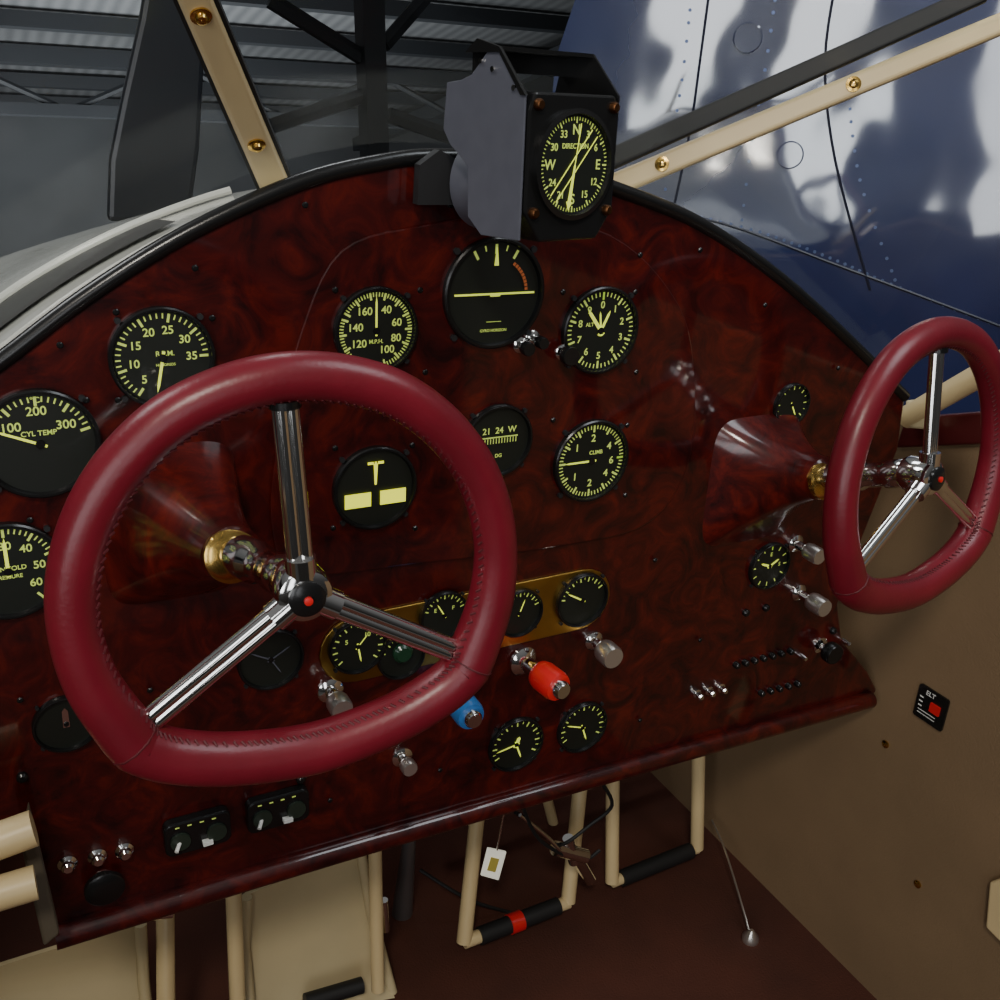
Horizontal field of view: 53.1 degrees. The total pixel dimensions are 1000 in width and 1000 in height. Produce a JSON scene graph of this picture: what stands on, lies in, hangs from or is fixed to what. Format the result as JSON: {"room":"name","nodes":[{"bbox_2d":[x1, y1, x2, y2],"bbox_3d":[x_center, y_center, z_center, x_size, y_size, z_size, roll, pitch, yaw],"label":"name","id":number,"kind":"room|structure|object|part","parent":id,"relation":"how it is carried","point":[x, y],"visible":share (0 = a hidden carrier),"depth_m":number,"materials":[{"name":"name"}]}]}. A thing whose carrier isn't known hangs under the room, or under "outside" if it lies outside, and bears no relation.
{"room":"control cabin","nodes":[
{"label":"control cabin","id":0,"kind":"room"},
{"bbox_2d":[0,187,256,348],"bbox_3d":[-0.186,-0.239,1.339,1.200,0.462,0.766,-9,25,-26],"label":"engine cowling","id":1,"kind":"object","parent":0,"point":[34,280],"visible":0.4,"depth_m":0.96,"materials":[{"name":"grey metal"}]},
{"bbox_2d":[0,219,174,327],"bbox_3d":[-0.415,-0.199,0.933,0.210,0.130,0.087,-9,25,-26],"label":"trim strip","id":2,"kind":"object","parent":1,"relation":"attached to","point":[17,307],"depth_m":0.92,"materials":[{"name":"grey"}]},
{"bbox_2d":[173,0,291,188],"bbox_3d":[-0.203,-0.314,0.782,0.034,0.176,0.222,4,23,2],"label":"post","id":3,"kind":"object","parent":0,"point":[206,23],"visible":0.81,"depth_m":0.76,"materials":[{"name":"beige metal"}]},
{"bbox_2d":[0,772,876,999],"bbox_3d":[0.075,0.957,1.152,1.400,0.020,2.400,-9,25,-26],"label":"floor","id":4,"kind":"structure","parent":0,"point":[673,933],"depth_m":1.68,"materials":[{"name":"red carpet"}]},
{"bbox_2d":[0,923,151,999],"bbox_3d":[-0.571,0.669,1.268,0.260,0.187,0.092,-9,25,-26],"label":"panel","id":5,"kind":"object","parent":4,"relation":"attached to","point":[114,966],"visible":0.84,"depth_m":1.30,"materials":[{"name":"beige metal"}]},
{"bbox_2d":[150,851,396,999],"bbox_3d":[-0.314,0.622,1.421,0.351,0.342,0.100,-9,25,-26],"label":"rudder pedal","id":6,"kind":"object","parent":4,"relation":"on","point":[319,934],"visible":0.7,"depth_m":1.47,"materials":[{"name":"beige paint"}]},
{"bbox_3d":[-0.269,0.649,1.472,0.216,0.252,0.079,-9,25,-26],"label":"tread plate","id":7,"kind":"part","parent":6,"relation":"part of","materials":[{"name":"beige metal"}]},
{"bbox_2d":[392,841,415,920],"bbox_3d":[-0.153,0.617,1.646,0.038,0.222,0.077,-9,25,-26],"label":"boot","id":8,"kind":"object","parent":4,"relation":"on","point":[402,910],"visible":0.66,"depth_m":1.64,"materials":[{"name":"rubber"}]},
{"bbox_2d":[419,785,613,912],"bbox_3d":[0.021,0.582,1.593,0.306,0.351,0.145,3,23,-1],"label":"hose","id":9,"kind":"object","parent":4,"relation":"on","point":[578,857],"visible":0.88,"depth_m":1.58,"materials":[{"name":"black rubber"}]},
{"bbox_2d":[481,847,505,879],"bbox_3d":[-0.009,0.547,1.501,0.041,0.070,0.006,-9,25,-26],"label":"tag","id":10,"kind":"object","parent":9,"relation":"hanging from","point":[493,862],"visible":1,"depth_m":1.50,"materials":[{"name":"white paper"}]},
{"bbox_2d":[487,857,498,871],"bbox_3d":[-0.010,0.546,1.497,0.019,0.032,0.001,-9,25,-26],"label":"print","id":11,"kind":"object","parent":10,"relation":"attached to","point":[492,862],"depth_m":1.50,"materials":[{"name":"yellow paper"}]},
{"bbox_2d":[456,790,586,948],"bbox_3d":[0.042,0.581,1.655,0.273,0.255,0.101,-9,25,-26],"label":"rudder pedal","id":12,"kind":"object","parent":4,"relation":"on","point":[517,921],"visible":0.88,"depth_m":1.64,"materials":[{"name":"beige paint"}]},
{"bbox_2d":[543,800,557,825],"bbox_3d":[0.177,0.605,1.967,0.646,0.193,0.042,-9,25,-26],"label":"tube","id":13,"kind":"object","parent":4,"relation":"on","point":[549,808],"visible":0.16,"depth_m":1.90,"materials":[{"name":"beige paint"}]},
{"bbox_2d":[605,756,704,887],"bbox_3d":[0.275,0.534,1.772,0.216,0.272,0.085,-9,25,-26],"label":"rudder pedal","id":14,"kind":"object","parent":4,"relation":"on","point":[614,877],"visible":0.83,"depth_m":1.78,"materials":[{"name":"beige paint"}]},
{"bbox_2d":[711,819,758,945],"bbox_3d":[0.406,0.674,1.779,0.028,0.055,0.251,-1,23,-9],"label":"lever","id":15,"kind":"object","parent":4,"relation":"on","point":[750,937],"visible":1,"depth_m":1.69,"materials":[{"name":"silver metal"}]},
{"bbox_2d":[0,148,909,949],"bbox_3d":[0.043,0.042,1.057,1.248,0.775,0.098,-9,25,-26],"label":"panel","id":16,"kind":"object","parent":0,"point":[722,330],"depth_m":1.04,"materials":[{"name":"brown wood"}]},
{"bbox_2d":[0,521,51,619],"bbox_3d":[-0.412,0.060,0.838,0.088,0.088,0.007,-9,25,-26],"label":"pressure gauge","id":17,"kind":"object","parent":16,"relation":"attached to","point":[24,547],"visible":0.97,"depth_m":0.84,"materials":[{"name":"black"}]},
{"bbox_2d":[0,802,58,944],"bbox_3d":[-0.432,0.349,0.878,0.070,0.168,0.075,-9,25,-26],"label":"tube","id":18,"kind":"object","parent":16,"relation":"attached to","point":[18,833],"visible":1,"depth_m":0.85,"materials":[{"name":"beige paint"}]},
{"bbox_3d":[-0.426,0.310,0.849,0.066,0.073,0.051,-9,25,-26],"label":"tube frame","id":19,"kind":"part","parent":18,"relation":"part of","materials":[{"name":"beige paint"}]},
{"bbox_2d":[0,388,101,497],"bbox_3d":[-0.374,-0.045,0.813,0.093,0.093,0.007,-9,25,-26],"label":"gauge","id":20,"kind":"object","parent":16,"relation":"attached to","point":[48,437],"visible":0.98,"depth_m":0.81,"materials":[{"name":"black"}]},
{"bbox_2d":[31,695,93,752],"bbox_3d":[-0.396,0.204,0.912,0.058,0.058,0.007,-9,25,-26],"label":"switch","id":21,"kind":"object","parent":16,"relation":"attached to","point":[55,727],"visible":0.62,"depth_m":0.91,"materials":[{"name":"black plastic"}]},
{"bbox_3d":[-0.394,0.351,0.976,0.070,0.021,0.012,-9,25,-26],"label":"row of push buttons","id":22,"kind":"part","parent":16,"relation":"part of","materials":[{"name":"silver metal"}]},
{"bbox_3d":[-0.392,0.381,0.989,0.038,0.038,0.016,-9,25,-26],"label":"alternate air knob","id":23,"kind":"part","parent":16,"relation":"part of","materials":[{"name":"black plastic"}]},
{"bbox_2d":[107,306,215,404],"bbox_3d":[-0.281,-0.118,0.833,0.086,0.086,0.007,-9,25,-26],"label":"tachometer","id":24,"kind":"object","parent":16,"relation":"attached to","point":[153,349],"visible":0.98,"depth_m":0.83,"materials":[{"name":"black"}]},
{"bbox_2d":[162,805,230,856],"bbox_3d":[-0.306,0.339,1.014,0.066,0.040,0.023,-9,25,-26],"label":"switch","id":25,"kind":"object","parent":16,"relation":"attached to","point":[201,829],"visible":1,"depth_m":1.01,"materials":[{"name":"black plastic"}]},
{"bbox_3d":[-0.309,0.347,1.009,0.039,0.012,0.012,-9,25,-26],"label":"lever","id":26,"kind":"part","parent":25,"relation":"part of","materials":[{"name":"white plastic"}]},
{"bbox_2d":[236,628,303,689],"bbox_3d":[-0.226,0.158,0.988,0.067,0.067,0.007,-9,25,-26],"label":"voltmeter","id":27,"kind":"object","parent":16,"relation":"attached to","point":[280,658],"visible":0.77,"depth_m":0.99,"materials":[{"name":"black glass"}]},
{"bbox_2d":[245,784,308,832],"bbox_3d":[-0.232,0.328,1.051,0.066,0.040,0.023,-9,25,-26],"label":"switch","id":28,"kind":"object","parent":16,"relation":"attached to","point":[288,805],"visible":1,"depth_m":1.05,"materials":[{"name":"black plastic"}]},
{"bbox_3d":[-0.236,0.336,1.046,0.039,0.012,0.012,-9,25,-26],"label":"lever","id":29,"kind":"part","parent":28,"relation":"part of","materials":[{"name":"white plastic"}]},
{"bbox_2d":[44,351,516,786],"bbox_3d":[-0.182,0.007,0.771,0.316,0.307,0.291,-7,25,-23],"label":"wheel","id":30,"kind":"object","parent":16,"relation":"attached to","point":[164,517],"visible":1,"depth_m":0.66,"materials":[{"name":"red leather"}]},
{"bbox_3d":[-0.171,0.201,1.029,0.028,0.028,0.022,-9,25,-26],"label":"stem","id":31,"kind":"part","parent":16,"relation":"part of","materials":[{"name":"silver metal"}]},
{"bbox_3d":[-0.167,0.204,1.022,0.028,0.028,0.040,-9,25,-26],"label":"primer knob","id":32,"kind":"part","parent":16,"relation":"part of","materials":[{"name":"silver metal"}]},
{"bbox_2d":[328,623,387,674],"bbox_3d":[-0.145,0.150,1.025,0.063,0.063,0.007,-9,25,-26],"label":"pressure gauge","id":33,"kind":"object","parent":16,"relation":"attached to","point":[352,650],"visible":0.88,"depth_m":1.02,"materials":[{"name":"black"}]},
{"bbox_2d":[332,445,416,529],"bbox_3d":[-0.121,-0.011,0.967,0.086,0.086,0.007,-9,25,-26],"label":"indicator","id":34,"kind":"object","parent":16,"relation":"attached to","point":[375,486],"visible":1,"depth_m":0.97,"materials":[{"name":"black"}]},
{"bbox_2d":[333,286,417,367],"bbox_3d":[-0.112,-0.154,0.908,0.080,0.080,0.007,-9,25,-26],"label":"indicator","id":35,"kind":"object","parent":16,"relation":"attached to","point":[377,323],"visible":0.96,"depth_m":0.91,"materials":[{"name":"black"}]},
{"bbox_2d":[377,639,424,679],"bbox_3d":[-0.104,0.165,1.055,0.054,0.054,0.007,-9,25,-26],"label":"gauge","id":36,"kind":"object","parent":16,"relation":"attached to","point":[391,669],"visible":0.65,"depth_m":1.06,"materials":[{"name":"black"}]},
{"bbox_3d":[-0.106,0.289,1.111,0.024,0.024,0.014,-9,25,-26],"label":"stem","id":37,"kind":"part","parent":16,"relation":"part of","materials":[{"name":"silver metal"}]},
{"bbox_2d":[392,644,412,662],"bbox_3d":[-0.101,0.161,1.045,0.022,0.022,0.007,-9,25,-26],"label":"lamp","id":38,"kind":"object","parent":16,"relation":"attached to","point":[401,653],"visible":0.87,"depth_m":1.04,"materials":[{"name":"green glass"}]},
{"bbox_3d":[-0.104,0.291,1.106,0.024,0.024,0.025,-9,25,-26],"label":"parking brake knob","id":39,"kind":"part","parent":16,"relation":"part of","materials":[{"name":"silver metal"}]},
{"bbox_2d":[419,590,465,636],"bbox_3d":[-0.059,0.123,1.062,0.056,0.056,0.007,-9,25,-26],"label":"gauge","id":40,"kind":"object","parent":16,"relation":"attached to","point":[442,612],"visible":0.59,"depth_m":1.06,"materials":[{"name":"black"}]},
{"bbox_3d":[-0.028,0.134,1.092,0.351,0.081,0.003,-9,25,-26],"label":"gold sub panel","id":41,"kind":"part","parent":16,"relation":"part of","materials":[{"name":"gold metal"}]},
{"bbox_3d":[-0.042,0.221,1.083,0.033,0.033,0.068,-9,25,-26],"label":"throttle control knob","id":42,"kind":"part","parent":16,"relation":"part of","materials":[{"name":"blue plastic"}]},
{"bbox_3d":[0.007,-0.103,1.005,0.489,0.356,0.003,-9,25,-26],"label":"raised plate","id":43,"kind":"part","parent":16,"relation":"part of","materials":[{"name":"brown wood"}]},
{"bbox_2d":[442,236,543,348],"bbox_3d":[-0.005,-0.196,0.950,0.106,0.106,0.007,-9,25,-26],"label":"indicator","id":44,"kind":"object","parent":16,"relation":"attached to","point":[493,291],"visible":1,"depth_m":0.95,"materials":[{"name":"black metal"}]},
{"bbox_2d":[470,404,532,475],"bbox_3d":[-0.001,-0.060,1.013,0.077,0.077,0.007,-9,25,-26],"label":"directional gyro","id":45,"kind":"object","parent":16,"relation":"attached to","point":[506,430],"visible":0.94,"depth_m":1.01,"materials":[{"name":"black"}]},
{"bbox_2d":[488,716,543,771],"bbox_3d":[0.019,0.290,1.187,0.073,0.073,0.007,-9,25,-26],"label":"pressure gauge","id":46,"kind":"object","parent":16,"relation":"attached to","point":[518,742],"visible":1,"depth_m":1.19,"materials":[{"name":"black"}]},
{"bbox_2d":[413,38,619,241],"bbox_3d":[0.014,-0.300,0.840,0.114,0.157,0.147,-15,28,-37],"label":"magnetic compass","id":47,"kind":"object","parent":16,"relation":"attached to","point":[528,165],"visible":1,"depth_m":0.80,"materials":[{"name":"black metal"}]},
{"bbox_3d":[-0.014,-0.286,0.803,0.002,0.142,0.102,-15,28,-37],"label":"plate","id":48,"kind":"part","parent":47,"relation":"part of","materials":[{"name":"grey paint"}]},
{"bbox_2d":[465,38,619,114],"bbox_3d":[0.034,-0.336,0.807,0.105,0.060,0.080,-15,28,-37],"label":"hood","id":49,"kind":"object","parent":47,"relation":"attached to","point":[494,87],"depth_m":0.79,"materials":[{"name":"black metal"}]},
{"bbox_3d":[0.022,-0.151,0.983,0.016,0.016,0.011,-9,25,-26],"label":"stem","id":50,"kind":"part","parent":16,"relation":"part of","materials":[{"name":"silver metal"}]},
{"bbox_3d":[0.036,0.190,1.133,0.036,0.036,0.037,-13,28,-34],"label":"stem","id":51,"kind":"part","parent":16,"relation":"part of","materials":[{"name":"silver metal"}]},
{"bbox_2d":[505,588,542,637],"bbox_3d":[0.022,0.126,1.109,0.058,0.058,0.007,-9,25,-26],"label":"ammeter","id":52,"kind":"object","parent":16,"relation":"attached to","point":[527,610],"visible":0.67,"depth_m":1.11,"materials":[{"name":"black"}]},
{"bbox_3d":[0.024,-0.149,0.979,0.016,0.016,0.020,-9,25,-26],"label":"clock adjustment knob","id":53,"kind":"part","parent":16,"relation":"part of","materials":[{"name":"black plastic"}]},
{"bbox_3d":[0.035,-0.158,0.985,0.016,0.016,0.014,-9,25,-26],"label":"stem","id":54,"kind":"part","parent":16,"relation":"part of","materials":[{"name":"silver metal"}]},
{"bbox_3d":[0.037,-0.156,0.981,0.016,0.016,0.025,-9,25,-26],"label":"gyroscope caging knob","id":55,"kind":"part","parent":16,"relation":"part of","materials":[{"name":"black plastic"}]},
{"bbox_3d":[0.048,0.196,1.118,0.036,0.036,0.076,-13,28,-34],"label":"mixture control knob","id":56,"kind":"part","parent":16,"relation":"part of","materials":[{"name":"red plastic"}]},
{"bbox_3d":[0.065,-0.148,1.009,0.016,0.016,0.011,-9,25,-26],"label":"stem","id":57,"kind":"part","parent":16,"relation":"part of","materials":[{"name":"silver metal"}]},
{"bbox_3d":[0.067,-0.146,1.005,0.020,0.020,0.020,-9,25,-26],"label":"altimeter setting knob","id":58,"kind":"part","parent":16,"relation":"part of","materials":[{"name":"black plastic"}]},
{"bbox_2d":[556,701,606,752],"bbox_3d":[0.101,0.280,1.228,0.070,0.070,0.007,-9,25,-26],"label":"gauge","id":59,"kind":"object","parent":16,"relation":"attached to","point":[584,724],"visible":1,"depth_m":1.23,"materials":[{"name":"black"}]},
{"bbox_2d":[556,572,608,627],"bbox_3d":[0.095,0.115,1.146,0.068,0.068,0.007,-9,25,-26],"label":"gauge","id":60,"kind":"object","parent":16,"relation":"attached to","point":[582,599],"visible":1,"depth_m":1.15,"materials":[{"name":"black"}]},
{"bbox_2d":[553,419,628,501],"bbox_3d":[0.099,-0.042,1.078,0.093,0.093,0.007,-9,25,-26],"label":"indicator","id":61,"kind":"object","parent":16,"relation":"attached to","point":[591,458],"visible":1,"depth_m":1.08,"materials":[{"name":"black"}]},
{"bbox_3d":[0.116,0.171,1.177,0.024,0.024,0.025,-9,25,-26],"label":"stem","id":62,"kind":"part","parent":16,"relation":"part of","materials":[{"name":"silver metal"}]},
{"bbox_2d":[561,286,638,373],"bbox_3d":[0.103,-0.173,1.022,0.091,0.091,0.007,-9,25,-26],"label":"altimeter","id":63,"kind":"object","parent":16,"relation":"attached to","point":[602,323],"visible":0.99,"depth_m":1.02,"materials":[{"name":"black"}]},
{"bbox_3d":[0.121,0.174,1.169,0.028,0.028,0.045,-9,25,-26],"label":"propeller control knob","id":64,"kind":"part","parent":16,"relation":"part of","materials":[{"name":"silver metal"}]},
{"bbox_2d":[692,683,727,699],"bbox_3d":[0.277,0.253,1.312,0.053,0.014,0.013,-9,25,-26],"label":"toggle switches","id":65,"kind":"object","parent":16,"relation":"attached to","point":[720,687],"visible":1,"depth_m":1.31,"materials":[{"name":"silver metal"}]},
{"bbox_2d":[748,542,790,589],"bbox_3d":[0.345,0.085,1.279,0.065,0.065,0.007,-9,25,-26],"label":"gauge","id":66,"kind":"object","parent":16,"relation":"attached to","point":[770,564],"visible":1,"depth_m":1.28,"materials":[{"name":"black"}]},
{"bbox_2d":[773,383,810,421],"bbox_3d":[0.348,-0.113,1.192,0.053,0.053,0.007,-9,25,-26],"label":"gauge","id":67,"kind":"object","parent":16,"relation":"attached to","point":[794,399],"visible":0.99,"depth_m":1.19,"materials":[{"name":"black"}]},
{"bbox_3d":[0.386,0.060,1.280,0.024,0.024,0.025,-9,25,-26],"label":"stem","id":68,"kind":"part","parent":16,"relation":"part of","materials":[{"name":"silver metal"}]},
{"bbox_3d":[0.402,0.127,1.318,0.024,0.024,0.028,-9,25,-26],"label":"stem","id":69,"kind":"part","parent":16,"relation":"part of","materials":[{"name":"silver metal"}]},
{"bbox_3d":[0.391,0.064,1.272,0.024,0.024,0.045,-9,25,-26],"label":"cabin air knob","id":70,"kind":"part","parent":16,"relation":"part of","materials":[{"name":"silver metal"}]},
{"bbox_3d":[0.408,0.131,1.309,0.025,0.025,0.050,-9,25,-26],"label":"cabin heat knob","id":71,"kind":"part","parent":16,"relation":"part of","materials":[{"name":"silver metal"}]},
{"bbox_3d":[0.450,0.205,1.387,0.024,0.024,0.016,-9,25,-26],"label":"stem","id":72,"kind":"part","parent":16,"relation":"part of","materials":[{"name":"silver metal"}]},
{"bbox_3d":[0.453,0.207,1.381,0.030,0.030,0.030,-9,25,-26],"label":"carburetor heat knob","id":73,"kind":"part","parent":16,"relation":"part of","materials":[{"name":"black plastic"}]},
{"bbox_2d":[703,316,999,614],"bbox_3d":[0.382,-0.057,1.098,0.315,0.321,0.256,-13,28,-34],"label":"wheel","id":74,"kind":"object","parent":16,"relation":"attached to","point":[764,468],"visible":1,"depth_m":1.05,"materials":[{"name":"red leather"}]},
{"bbox_2d":[613,0,999,187],"bbox_3d":[0.307,-0.403,1.002,0.408,0.216,0.044,5,23,4],"label":"post","id":75,"kind":"object","parent":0,"point":[697,150],"visible":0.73,"depth_m":1.00,"materials":[{"name":"beige paint"}]},
{"bbox_2d":[651,424,999,999],"bbox_3d":[0.701,0.409,1.292,0.020,0.950,2.350,-9,25,-26],"label":"wall","id":76,"kind":"structure","parent":0,"point":[839,826],"depth_m":1.49,"materials":[{"name":"beige fabric"}]},
{"bbox_2d":[882,740,920,888],"bbox_3d":[0.598,0.468,1.490,0.004,0.189,0.120,-9,25,-26],"label":"screws","id":77,"kind":"object","parent":76,"relation":"attached to","point":[885,743],"visible":1,"depth_m":1.48,"materials":[{"name":"brown metal"}]},
{"bbox_2d":[913,683,949,730],"bbox_3d":[0.608,0.293,1.412,0.006,0.052,0.050,-9,25,-26],"label":"placard","id":78,"kind":"object","parent":76,"relation":"attached to","point":[930,706],"visible":1,"depth_m":1.41,"materials":[{"name":"black plastic"}]},
{"bbox_2d":[928,702,940,716],"bbox_3d":[0.611,0.294,1.405,0.004,0.014,0.016,-9,25,-26],"label":"switch","id":79,"kind":"object","parent":78,"relation":"attached to","point":[934,708],"depth_m":1.40,"materials":[{"name":"red plastic"}]},
{"bbox_2d":[897,411,980,447],"bbox_3d":[0.607,-0.092,1.319,0.030,0.101,0.165,-9,25,-26],"label":"trim","id":80,"kind":"structure","parent":76,"relation":"attached to","point":[955,428],"depth_m":1.31,"materials":[{"name":"red"}]},
{"bbox_2d":[901,350,999,428],"bbox_3d":[0.581,-0.141,1.278,0.030,0.138,0.150,-9,25,-26],"label":"tube","id":81,"kind":"object","parent":76,"relation":"attached to","point":[958,387],"depth_m":1.28,"materials":[{"name":"beige paint"}]},
{"bbox_3d":[0.562,-0.112,1.335,0.020,0.038,0.044,-9,25,-26],"label":"frame bracket","id":82,"kind":"part","parent":81,"relation":"part of","materials":[{"name":"beige metal"}]},
{"bbox_2d":[986,878,999,939],"bbox_3d":[0.675,0.548,1.347,0.010,0.096,0.044,-9,25,-26],"label":"plate","id":83,"kind":"object","parent":76,"relation":"attached to","point":[993,914],"visible":1,"depth_m":1.35,"materials":[{"name":"beige paint"}]},
{"label":"outside","id":84,"kind":"structure","parent":0,"visible":0},
{"bbox_2d":[107,0,202,220],"bbox_3d":[-0.659,-0.767,1.892,0.200,0.466,0.030,-9,25,-26],"label":"blade","id":85,"kind":"object","parent":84,"point":[153,156],"visible":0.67,"depth_m":1.90,"materials":[{"name":"black metal"}]},
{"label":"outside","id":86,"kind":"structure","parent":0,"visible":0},
{"bbox_2d":[0,116,452,256],"bbox_3d":[-13.980,-5.687,26.251,60.000,8.845,2.067,-9,25,-26],"label":"wall","id":87,"kind":"structure","parent":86,"point":[54,171],"depth_m":26.95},
{"bbox_3d":[-6.440,0.759,13.106,60.000,0.100,34.000,-9,13,-26],"label":"floor","id":88,"kind":"structure","parent":0,"visible":0},
{"bbox_2d":[553,0,999,413],"bbox_3d":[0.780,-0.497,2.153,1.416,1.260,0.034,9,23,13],"label":"airplane","id":89,"kind":"object","parent":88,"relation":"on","point":[881,204],"visible":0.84,"depth_m":2.09,"materials":[{"name":"blue paint"}]},
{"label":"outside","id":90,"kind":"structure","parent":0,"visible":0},
{"bbox_2d":[0,0,574,111],"bbox_3d":[-10.479,-8.572,18.383,60.000,5.088,23.496,-9,25,-26],"label":"sheeting","id":91,"kind":"object","parent":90,"point":[238,16],"visible":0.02,"depth_m":19.61,"materials":[{"name":"grey metal"}]},
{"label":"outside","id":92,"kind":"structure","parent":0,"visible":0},
{"bbox_2d":[0,0,568,156],"bbox_3d":[-10.453,-7.986,18.508,60.000,5.332,23.548,-9,25,-26],"label":"roof trusses","id":93,"kind":"object","parent":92,"point":[370,45],"visible":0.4,"depth_m":17.70,"materials":[{"name":"black metal"}]}
]}

